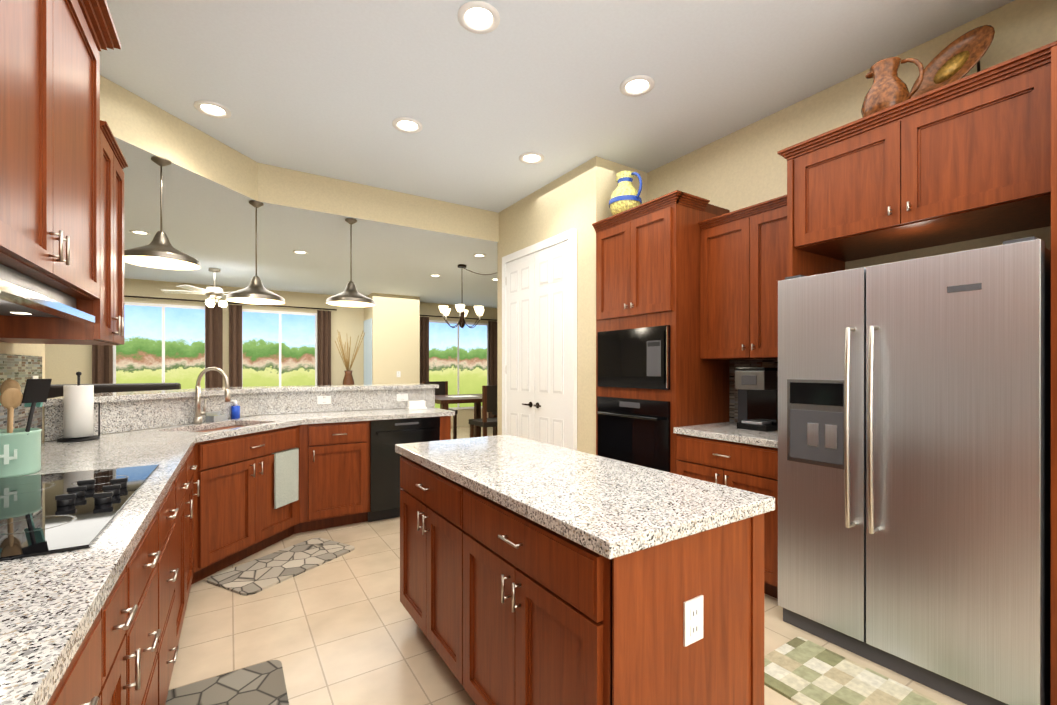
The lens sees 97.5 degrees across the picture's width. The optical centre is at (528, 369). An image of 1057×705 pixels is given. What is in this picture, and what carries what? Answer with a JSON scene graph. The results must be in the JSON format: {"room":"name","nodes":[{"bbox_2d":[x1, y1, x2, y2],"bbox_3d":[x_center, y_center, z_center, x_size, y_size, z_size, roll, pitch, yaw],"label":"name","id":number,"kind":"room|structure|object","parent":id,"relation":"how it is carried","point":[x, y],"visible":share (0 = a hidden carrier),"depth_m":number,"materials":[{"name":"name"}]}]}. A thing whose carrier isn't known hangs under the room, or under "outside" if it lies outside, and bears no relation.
{"room":"kitchen","nodes":[
{"label":"kitchen","id":0,"kind":"room"},
{"bbox_2d":[0,342,44,442],"bbox_3d":[-0.341,-0.223,-1.147,0.140,3.050,8.600,0,0,-33],"label":"wall","id":1,"kind":"structure","parent":0,"point":[23,349],"depth_m":2.32,"materials":[{"name":"paint"}]},
{"bbox_2d":[0,354,41,442],"bbox_3d":[-1.445,0.096,0.712,0.017,0.588,4.120,0,0,-33],"label":"backsplash","id":2,"kind":"structure","parent":1,"relation":"attached to","point":[20,369],"depth_m":2.20,"materials":[{"name":"tile"}]},
{"bbox_2d":[0,0,127,345],"bbox_3d":[-1.422,-0.734,1.071,0.443,1.330,2.900,0,0,-33],"label":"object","id":3,"kind":"object","parent":1,"relation":"attached to","point":[63,163],"visible":1,"depth_m":1.56,"materials":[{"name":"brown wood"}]},
{"bbox_2d":[0,263,95,322],"bbox_3d":[-1.601,-0.234,1.290,0.380,0.095,1.159,0,0,-33],"label":"range hood","id":4,"kind":"object","parent":3,"relation":"attached to","point":[21,294],"visible":0.97,"depth_m":1.45,"materials":[{"name":"silver metal"}]},
{"bbox_2d":[45,393,268,440],"bbox_3d":[-2.441,0.750,3.206,1.045,1.100,1.020,0,0,-33],"label":"backsplash","id":5,"kind":"structure","parent":0,"point":[122,416],"depth_m":3.07,"materials":[{"name":"stone"}]},
{"bbox_2d":[45,278,496,427],"bbox_3d":[-2.301,-0.061,6.008,17.000,2.720,6.750,0,0,-33],"label":"wall","id":6,"kind":"structure","parent":0,"point":[395,333],"depth_m":8.79,"materials":[{"name":"paint"}]},
{"bbox_2d":[113,302,204,388],"bbox_3d":[-5.920,0.088,7.498,1.230,2.280,0.020,0,0,-33],"label":"window","id":7,"kind":"structure","parent":6,"relation":"in","point":[164,343],"depth_m":7.49,"materials":[{"name":"white"}]},
{"bbox_2d":[42,383,438,406],"bbox_3d":[-1.869,0.179,3.800,2.648,0.038,1.509,0,0,-33],"label":"bar","id":8,"kind":"object","parent":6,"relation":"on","point":[130,396],"visible":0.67,"depth_m":3.65,"materials":[{"name":"stone"}]},
{"bbox_2d":[242,309,316,386],"bbox_3d":[-4.504,0.087,8.411,1.260,2.280,0.020,0,0,-33],"label":"window","id":9,"kind":"structure","parent":6,"relation":"in","point":[279,348],"depth_m":8.40,"materials":[{"name":"white"}]},
{"bbox_2d":[124,295,496,320],"bbox_3d":[-3.621,-1.133,8.886,7.300,0.024,0.024,0,0,-33],"label":"curtain rod","id":10,"kind":"object","parent":6,"relation":"attached to","point":[276,305],"visible":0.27,"depth_m":8.19,"materials":[{"name":"brown metal"}]},
{"bbox_2d":[92,345,112,383],"bbox_3d":[-6.477,0.083,7.051,0.229,2.370,0.068,0,0,-29],"label":"curtain","id":11,"kind":"object","parent":10,"relation":"hanging from","point":[102,364],"visible":0.29,"depth_m":7.05,"materials":[{"name":"brown fabric"}]},
{"bbox_2d":[205,303,222,387],"bbox_3d":[-5.296,0.083,7.811,0.239,2.370,0.068,0,0,-28],"label":"curtain","id":12,"kind":"object","parent":10,"relation":"hanging from","point":[214,338],"visible":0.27,"depth_m":7.81,"materials":[{"name":"brown fabric"}]},
{"bbox_2d":[229,305,241,386],"bbox_3d":[-5.038,0.083,7.975,0.190,2.370,0.073,0,0,-33],"label":"curtain","id":13,"kind":"object","parent":10,"relation":"hanging from","point":[235,345],"visible":0.56,"depth_m":7.95,"materials":[{"name":"brown fabric"}]},
{"bbox_2d":[317,310,330,384],"bbox_3d":[-3.850,0.082,8.743,0.239,2.370,0.068,0,0,-28],"label":"curtain","id":14,"kind":"object","parent":10,"relation":"hanging from","point":[323,347],"visible":0.69,"depth_m":8.73,"materials":[{"name":"brown fabric"}]},
{"bbox_2d":[420,317,428,383],"bbox_3d":[-2.339,0.082,9.713,0.510,2.370,0.075,0,0,-33],"label":"curtain","id":15,"kind":"object","parent":10,"relation":"hanging from","point":[424,349],"visible":0.29,"depth_m":9.79,"materials":[{"name":"brown fabric"}]},
{"bbox_2d":[488,321,496,417],"bbox_3d":[-0.767,0.081,10.726,0.350,2.370,0.074,0,0,-33],"label":"curtain","id":16,"kind":"object","parent":10,"relation":"hanging from","point":[492,352],"visible":0.4,"depth_m":10.66,"materials":[{"name":"brown fabric"}]},
{"bbox_2d":[364,318,371,384],"bbox_3d":[-3.091,0.147,8.919,0.010,2.200,0.600,0,0,-33],"label":"window","id":17,"kind":"structure","parent":6,"relation":"in","point":[368,352],"depth_m":8.85,"materials":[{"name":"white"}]},
{"bbox_2d":[429,320,487,409],"bbox_3d":[-1.558,-0.079,10.310,1.530,1.950,0.020,0,0,-33],"label":"window","id":18,"kind":"structure","parent":6,"relation":"in","point":[458,358],"depth_m":10.32,"materials":[{"name":"white"}]},
{"bbox_2d":[100,75,498,307],"bbox_3d":[-3.016,-1.586,7.117,17.000,0.328,8.610,0,0,-33],"label":"ceiling","id":19,"kind":"structure","parent":0,"point":[405,244],"depth_m":4.72,"materials":[{"name":"paint"}]},
{"bbox_2d":[129,230,150,234],"bbox_3d":[-4.025,-1.415,4.807,0.170,0.008,0.170,0,0,-33],"label":"recessed light","id":20,"kind":"object","parent":19,"relation":"in","point":[140,232],"visible":1,"depth_m":4.81,"materials":[{"name":"white"}]},
{"bbox_2d":[124,156,200,269],"bbox_3d":[-2.489,-1.067,3.144,0.438,0.701,0.438,0,0,-33],"label":"pendant light","id":21,"kind":"object","parent":19,"relation":"hanging from","point":[159,251],"visible":0.98,"depth_m":3.13,"materials":[{"name":"grey metal"}]},
{"bbox_2d":[161,268,234,306],"bbox_3d":[-4.466,-1.151,6.589,1.216,0.538,1.169,0,0,-33],"label":"ceiling fan","id":22,"kind":"object","parent":19,"relation":"hanging from","point":[214,293],"visible":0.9,"depth_m":6.47,"materials":[{"name":"silver metal"}]},
{"bbox_2d":[226,200,284,304],"bbox_3d":[-2.321,-0.998,3.954,0.438,0.841,0.438,0,0,-33],"label":"pendant light","id":23,"kind":"object","parent":19,"relation":"hanging from","point":[255,291],"visible":1,"depth_m":3.92,"materials":[{"name":"grey metal"}]},
{"bbox_2d":[293,250,307,253],"bbox_3d":[-2.764,-1.415,5.619,0.170,0.008,0.170,0,0,-33],"label":"recessed light","id":24,"kind":"object","parent":19,"relation":"in","point":[299,252],"visible":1,"depth_m":5.62,"materials":[{"name":"white"}]},
{"bbox_2d":[326,218,374,306],"bbox_3d":[-1.687,-1.018,4.410,0.438,0.801,0.438,0,0,-33],"label":"pendant light","id":25,"kind":"object","parent":19,"relation":"hanging from","point":[350,296],"visible":1,"depth_m":4.38,"materials":[{"name":"grey metal"}]},
{"bbox_2d":[458,264,494,274],"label":"chandelier","id":26,"kind":"object","parent":19,"relation":"hanging from","point":[460,265],"depth_m":6.34,"materials":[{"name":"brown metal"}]},
{"bbox_2d":[473,254,485,256],"bbox_3d":[-0.609,-1.415,5.783,0.170,0.008,0.170,0,0,-33],"label":"recessed light","id":27,"kind":"object","parent":19,"relation":"in","point":[479,255],"visible":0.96,"depth_m":5.79,"materials":[{"name":"white"}]},
{"bbox_2d":[265,388,434,413],"bbox_3d":[-1.690,0.750,4.403,1.634,1.100,0.150,0,0,-33],"label":"wall","id":28,"kind":"structure","parent":0,"point":[350,400],"depth_m":4.31,"materials":[{"name":"stone"}]},
{"bbox_2d":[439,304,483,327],"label":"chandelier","id":29,"kind":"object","parent":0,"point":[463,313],"depth_m":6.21,"materials":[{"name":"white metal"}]},
{"bbox_2d":[99,0,1014,212],"bbox_3d":[1.492,-1.798,0.808,5.460,0.100,9.900,0,0,-33],"label":"ceiling","id":30,"kind":"structure","parent":0,"point":[334,89],"depth_m":2.75,"materials":[{"name":"paint"}]},
{"bbox_2d":[194,100,230,117],"bbox_3d":[-2.122,-1.743,3.118,0.210,0.010,0.210,0,0,-33],"label":"recessed light","id":31,"kind":"object","parent":30,"relation":"in","point":[212,109],"visible":1,"depth_m":3.11,"materials":[{"name":"white plastic"}]},
{"bbox_2d":[392,117,421,132],"bbox_3d":[-0.866,-1.743,3.321,0.210,0.010,0.210,0,0,-33],"label":"recessed light","id":32,"kind":"object","parent":30,"relation":"in","point":[406,125],"visible":1,"depth_m":3.31,"materials":[{"name":"white plastic"}]},
{"bbox_2d":[458,1,499,33],"bbox_3d":[-0.247,-1.742,2.305,0.210,0.010,0.210,0,0,-33],"label":"recessed light","id":33,"kind":"object","parent":30,"relation":"in","point":[477,18],"visible":1,"depth_m":2.30,"materials":[{"name":"white plastic"}]},
{"bbox_2d":[519,152,543,163],"bbox_3d":[0.027,-1.743,3.837,0.210,0.010,0.210,0,0,-33],"label":"recessed light","id":34,"kind":"object","parent":30,"relation":"in","point":[531,157],"visible":1,"depth_m":3.83,"materials":[{"name":"white plastic"}]},
{"bbox_2d":[620,75,654,96],"bbox_3d":[0.669,-1.743,2.859,0.210,0.010,0.210,0,0,-33],"label":"recessed light","id":35,"kind":"object","parent":30,"relation":"in","point":[635,85],"visible":1,"depth_m":2.86,"materials":[{"name":"white plastic"}]},
{"bbox_2d":[168,427,966,704],"bbox_3d":[-0.743,1.350,3.593,17.000,0.100,17.000,0,0,-33],"label":"floor","id":36,"kind":"structure","parent":0,"point":[344,629],"depth_m":2.27,"materials":[{"name":"tile"}]},
{"bbox_2d":[63,700,82,704],"bbox_3d":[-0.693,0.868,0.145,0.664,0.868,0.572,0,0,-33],"label":"base cabinet","id":37,"kind":"object","parent":36,"relation":"on","point":[80,701],"depth_m":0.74,"materials":[{"name":"brown wood"}]},
{"bbox_2d":[47,572,138,704],"bbox_3d":[-0.936,0.868,0.523,0.664,0.868,0.572,0,0,-33],"label":"base cabinet","id":38,"kind":"object","parent":36,"relation":"on","point":[104,670],"depth_m":0.93,"materials":[{"name":"brown wood"}]},
{"bbox_2d":[47,383,180,398],"bbox_3d":[-5.146,0.729,4.978,2.300,1.140,0.900,0,0,-33],"label":"sofa","id":39,"kind":"object","parent":36,"relation":"on","point":[55,390],"visible":0.06,"depth_m":4.96,"materials":[{"name":"grey leather"}]},
{"bbox_2d":[123,544,150,704],"bbox_3d":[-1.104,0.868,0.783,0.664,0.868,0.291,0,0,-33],"label":"base cabinet","id":40,"kind":"object","parent":36,"relation":"on","point":[140,560],"depth_m":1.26,"materials":[{"name":"brown wood"}]},
{"bbox_2d":[136,500,170,704],"bbox_3d":[-1.296,0.867,1.081,0.664,0.868,0.541,0,0,-33],"label":"base cabinet","id":41,"kind":"object","parent":36,"relation":"on","point":[158,533],"depth_m":1.52,"materials":[{"name":"brown wood"}]},
{"bbox_2d":[164,468,186,675],"bbox_3d":[-1.590,0.867,1.536,0.664,0.868,0.541,0,0,-33],"label":"base cabinet","id":42,"kind":"object","parent":36,"relation":"on","point":[177,493],"depth_m":2.05,"materials":[{"name":"brown wood"}]},
{"bbox_2d":[182,452,190,601],"bbox_3d":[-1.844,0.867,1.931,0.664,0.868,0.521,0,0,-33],"label":"base cabinet","id":43,"kind":"object","parent":36,"relation":"on","point":[187,464],"depth_m":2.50,"materials":[{"name":"brown wood"}]},
{"bbox_2d":[191,442,198,584],"bbox_3d":[-2.059,0.867,2.264,0.664,0.868,0.518,0,0,-33],"label":"base cabinet","id":44,"kind":"object","parent":36,"relation":"on","point":[195,451],"depth_m":2.74,"materials":[{"name":"brown wood"}]},
{"bbox_2d":[165,660,288,704],"bbox_3d":[-1.075,1.294,1.617,0.440,0.014,0.800,0,0,-33],"label":"area rug","id":45,"kind":"object","parent":36,"relation":"on","point":[263,683],"visible":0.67,"depth_m":1.86,"materials":[{"name":"fabric"}]},
{"bbox_2d":[199,464,258,559],"bbox_3d":[-1.914,0.895,2.956,0.304,0.456,0.304,0,0,-33],"label":"base cabinet","id":46,"kind":"object","parent":36,"relation":"on","point":[216,512],"depth_m":2.96,"materials":[{"name":"brown wood"}]},
{"bbox_2d":[0,407,454,704],"bbox_3d":[-0.666,0.498,1.879,2.588,0.214,5.238,0,0,-33],"label":"countertop","id":47,"kind":"structure","parent":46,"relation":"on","point":[51,605],"depth_m":0.95,"materials":[{"name":"stone"}]},
{"bbox_2d":[0,428,41,477],"bbox_3d":[-1.927,0.309,1.720,0.172,0.162,0.176,0,0,-33],"label":"utensil crock","id":48,"kind":"object","parent":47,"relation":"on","point":[20,451],"visible":0.96,"depth_m":1.69,"materials":[{"name":"green ceramic"}]},
{"bbox_2d":[0,379,51,434],"bbox_3d":[-1.903,0.203,1.732,0.206,0.339,0.243,0,0,-33],"label":"cooking utensils","id":49,"kind":"object","parent":48,"relation":"in","point":[33,396],"visible":0.88,"depth_m":1.69,"materials":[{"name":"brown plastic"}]},
{"bbox_2d":[57,372,99,441],"bbox_3d":[-2.478,0.202,2.556,0.170,0.377,0.170,0,0,-33],"label":"paper towel","id":50,"kind":"object","parent":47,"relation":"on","point":[78,412],"visible":1,"depth_m":2.52,"materials":[{"name":"white paper"}]},
{"bbox_2d":[0,465,158,560],"bbox_3d":[-1.444,0.373,1.302,0.520,0.036,1.000,0,0,-32],"label":"cooktop","id":51,"kind":"object","parent":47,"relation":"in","point":[42,514],"visible":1,"depth_m":1.29,"materials":[{"name":"black glass"}]},
{"bbox_2d":[194,367,229,423],"bbox_3d":[-2.252,0.186,3.301,0.221,0.406,0.244,0,0,-33],"label":"faucet","id":52,"kind":"object","parent":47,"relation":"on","point":[198,418],"visible":1,"depth_m":3.30,"materials":[{"name":"silver metal"}]},
{"bbox_2d":[206,411,227,421],"bbox_3d":[-2.341,0.354,3.485,0.070,0.070,0.120,0,0,12],"label":"sponge caddy","id":53,"kind":"object","parent":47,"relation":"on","point":[215,416],"visible":1,"depth_m":3.47,"materials":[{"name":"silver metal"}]},
{"bbox_2d":[231,400,239,418],"bbox_3d":[-2.313,0.317,3.663,0.060,0.145,0.060,0,0,-33],"label":"soap bottle","id":54,"kind":"object","parent":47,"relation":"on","point":[235,411],"visible":0.98,"depth_m":3.64,"materials":[{"name":"blue plastic"}]},
{"bbox_2d":[406,400,426,409],"bbox_3d":[-1.092,0.349,4.521,0.180,0.080,0.100,0,0,-33],"label":"napkin holder","id":55,"kind":"object","parent":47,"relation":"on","point":[413,405],"visible":1,"depth_m":4.49,"materials":[{"name":"white"}]},
{"bbox_2d":[247,456,306,535],"bbox_3d":[-1.826,0.895,3.361,0.304,0.456,0.305,0,0,-33],"label":"base cabinet","id":56,"kind":"object","parent":36,"relation":"on","point":[286,518],"depth_m":3.34,"materials":[{"name":"brown wood"}]},
{"bbox_2d":[272,448,298,508],"bbox_3d":[-1.800,0.801,3.438,0.034,0.398,0.235,0,0,12],"label":"dish towel","id":57,"kind":"object","parent":56,"relation":"hanging from","point":[286,477],"visible":0.93,"depth_m":3.42,"materials":[{"name":"white fabric"}]},
{"bbox_2d":[207,538,353,595],"bbox_3d":[-1.616,1.293,3.101,0.440,0.014,0.800,0,0,27],"label":"area rug","id":58,"kind":"object","parent":36,"relation":"on","point":[255,576],"visible":1,"depth_m":3.02,"materials":[{"name":"fabric"}]},
{"bbox_2d":[299,421,369,531],"bbox_3d":[-1.686,0.866,3.993,0.452,0.868,0.581,0,0,-33],"label":"base cabinet","id":59,"kind":"object","parent":36,"relation":"on","point":[337,455],"depth_m":3.75,"materials":[{"name":"brown wood"}]},
{"bbox_2d":[368,417,439,521],"bbox_3d":[-1.081,0.867,4.071,0.610,0.865,0.134,0,0,-33],"label":"dishwasher","id":60,"kind":"object","parent":36,"relation":"on","point":[386,436],"visible":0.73,"depth_m":3.96,"materials":[{"name":"black metal"}]},
{"bbox_2d":[422,381,457,438],"bbox_3d":[-1.393,0.748,7.278,0.420,1.100,0.420,0,0,-33],"label":"chair","id":61,"kind":"object","parent":36,"relation":"on","point":[442,389],"visible":0.19,"depth_m":7.43,"materials":[{"name":"brown wood"}]},
{"bbox_2d":[435,394,481,436],"bbox_3d":[-0.933,0.841,6.563,1.100,0.915,1.100,0,0,-33],"label":"dining table","id":62,"kind":"object","parent":36,"relation":"on","point":[443,401],"visible":0.38,"depth_m":6.36,"materials":[{"name":"brown wood"}]},
{"bbox_2d":[469,385,496,437],"bbox_3d":[-0.472,0.749,5.849,0.420,1.100,0.420,0,0,-33],"label":"chair","id":63,"kind":"object","parent":36,"relation":"on","point":[489,398],"visible":0.31,"depth_m":5.62,"materials":[{"name":"brown wood"}]},
{"bbox_2d":[492,412,496,435],"bbox_3d":[-0.273,0.748,7.108,0.420,1.100,0.420,0,0,-33],"label":"chair","id":64,"kind":"object","parent":36,"relation":"on","point":[494,414],"visible":0.08,"depth_m":7.14,"materials":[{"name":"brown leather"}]},
{"bbox_2d":[400,456,763,704],"bbox_3d":[0.013,0.867,1.894,0.670,0.868,1.574,0,0,-33],"label":"kitchen island","id":65,"kind":"object","parent":36,"relation":"on","point":[502,605],"visible":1,"depth_m":1.33,"materials":[{"name":"brown wood"}]},
{"bbox_2d":[395,434,774,558],"bbox_3d":[0.030,0.411,1.913,0.680,0.040,1.620,0,0,-33],"label":"island countertop","id":66,"kind":"structure","parent":65,"relation":"on","point":[608,508],"depth_m":1.48,"materials":[{"name":"stone"}]},
{"bbox_2d":[592,190,729,473],"bbox_3d":[1.018,0.057,3.600,0.648,2.485,0.855,0,0,-33],"label":"tall cabinet","id":67,"kind":"object","parent":36,"relation":"on","point":[648,264],"visible":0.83,"depth_m":3.28,"materials":[{"name":"brown wood"}]},
{"bbox_2d":[609,171,641,214],"bbox_3d":[0.781,-1.367,3.664,0.258,0.360,0.308,0,0,-33],"label":"jug","id":68,"kind":"object","parent":67,"relation":"on","point":[625,195],"visible":0.92,"depth_m":3.60,"materials":[{"name":"yellow ceramic"}]},
{"bbox_2d":[597,396,669,471],"bbox_3d":[0.742,0.460,3.449,0.076,0.480,0.720,0,0,-33],"label":"oven","id":69,"kind":"object","parent":67,"relation":"in","point":[634,431],"visible":1,"depth_m":3.40,"materials":[{"name":"black"}]},
{"bbox_2d":[598,325,669,389],"bbox_3d":[0.759,-0.080,3.460,0.034,0.440,0.720,0,0,-33],"label":"microwave","id":70,"kind":"object","parent":67,"relation":"in","point":[635,358],"visible":1,"depth_m":3.40,"materials":[{"name":"black"}]},
{"bbox_2d":[676,434,777,598],"bbox_3d":[1.426,0.866,2.967,0.648,0.868,0.737,0,0,-33],"label":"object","id":71,"kind":"object","parent":36,"relation":"on","point":[749,467],"visible":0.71,"depth_m":2.70,"materials":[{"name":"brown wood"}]},
{"bbox_2d":[673,422,777,447],"bbox_3d":[1.434,0.410,2.972,0.628,0.040,0.737,0,0,-33],"label":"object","id":72,"kind":"object","parent":71,"relation":"on","point":[728,431],"visible":0.52,"depth_m":2.86,"materials":[{"name":"stone"}]},
{"bbox_2d":[735,368,777,431],"bbox_3d":[1.502,0.190,3.058,0.285,0.400,0.270,0,0,-33],"label":"coffee maker","id":73,"kind":"object","parent":72,"relation":"on","point":[757,388],"visible":0.9,"depth_m":2.98,"materials":[{"name":"black"}]},
{"bbox_2d":[764,637,944,704],"bbox_3d":[1.451,1.295,1.592,0.460,0.012,1.250,0,0,-33],"label":"area rug","id":74,"kind":"object","parent":36,"relation":"on","point":[800,671],"visible":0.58,"depth_m":1.91,"materials":[{"name":"fabric"}]},
{"bbox_2d":[778,236,1050,704],"bbox_3d":[1.807,0.414,2.178,0.806,1.773,0.920,0,0,-33],"label":"fridge","id":75,"kind":"object","parent":36,"relation":"on","point":[914,469],"visible":1,"depth_m":1.88,"materials":[{"name":"grey metal"}]},
{"bbox_2d":[777,41,1056,704],"bbox_3d":[1.864,0.056,2.223,0.718,2.490,1.071,0,0,-33],"label":"tall cabinet","id":76,"kind":"object","parent":36,"relation":"on","point":[971,156],"visible":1,"depth_m":2.01,"materials":[{"name":"brown wood"}]},
{"bbox_2d":[861,57,923,117],"bbox_3d":[1.776,-1.346,2.267,0.196,0.310,0.252,0,0,-33],"label":"jug","id":77,"kind":"object","parent":76,"relation":"on","point":[888,88],"visible":0.81,"depth_m":2.23,"materials":[{"name":"brown ceramic"}]},
{"bbox_2d":[918,63,929,95],"bbox_3d":[2.022,-1.341,2.330,0.200,0.301,0.015,0,0,-33],"label":"platter","id":78,"kind":"object","parent":76,"relation":"on","point":[924,87],"depth_m":2.33,"materials":[{"name":"ceramic"}]},
{"bbox_2d":[910,25,994,97],"bbox_3d":[2.042,-1.468,2.247,0.067,0.283,0.309,0,0,-39],"label":"platter","id":79,"kind":"object","parent":76,"relation":"on","point":[960,57],"depth_m":2.24,"materials":[{"name":"ceramic"}]},
{"bbox_3d":[-3.369,0.922,8.681,0.480,0.750,0.480,0,0,-33],"label":"accent table","id":80,"kind":"object","parent":36,"relation":"on","visible":0},
{"bbox_2d":[335,330,364,384],"bbox_3d":[-3.332,-0.098,8.702,0.521,1.290,0.342,0,0,-33],"label":"vase","id":81,"kind":"object","parent":80,"relation":"on","point":[348,379],"visible":0.85,"depth_m":8.64,"materials":[{"name":"brown"}]},
{"bbox_2d":[497,0,1056,454],"bbox_3d":[2.539,-0.224,1.335,0.870,3.050,9.650,0,0,-33],"label":"wall","id":82,"kind":"structure","parent":0,"point":[741,168],"depth_m":2.64,"materials":[{"name":"paint"}]},
{"bbox_2d":[502,228,576,450],"bbox_3d":[0.050,0.042,4.520,0.078,2.515,1.250,0,0,-33],"label":"pantry door","id":83,"kind":"structure","parent":82,"relation":"in","point":[539,341],"depth_m":4.41,"materials":[{"name":"white paint"}]},
{"bbox_2d":[698,195,786,359],"bbox_3d":[1.540,-0.550,3.040,0.378,0.960,0.737,0,0,-33],"label":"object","id":84,"kind":"object","parent":82,"relation":"attached to","point":[743,261],"visible":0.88,"depth_m":2.99,"materials":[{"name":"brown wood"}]},
{"bbox_2d":[729,359,777,421],"bbox_3d":[1.696,0.160,3.141,0.008,0.456,0.735,0,0,-33],"label":"backsplash","id":85,"kind":"structure","parent":82,"relation":"attached to","point":[733,391],"depth_m":3.40,"materials":[{"name":"tile"}]}
]}

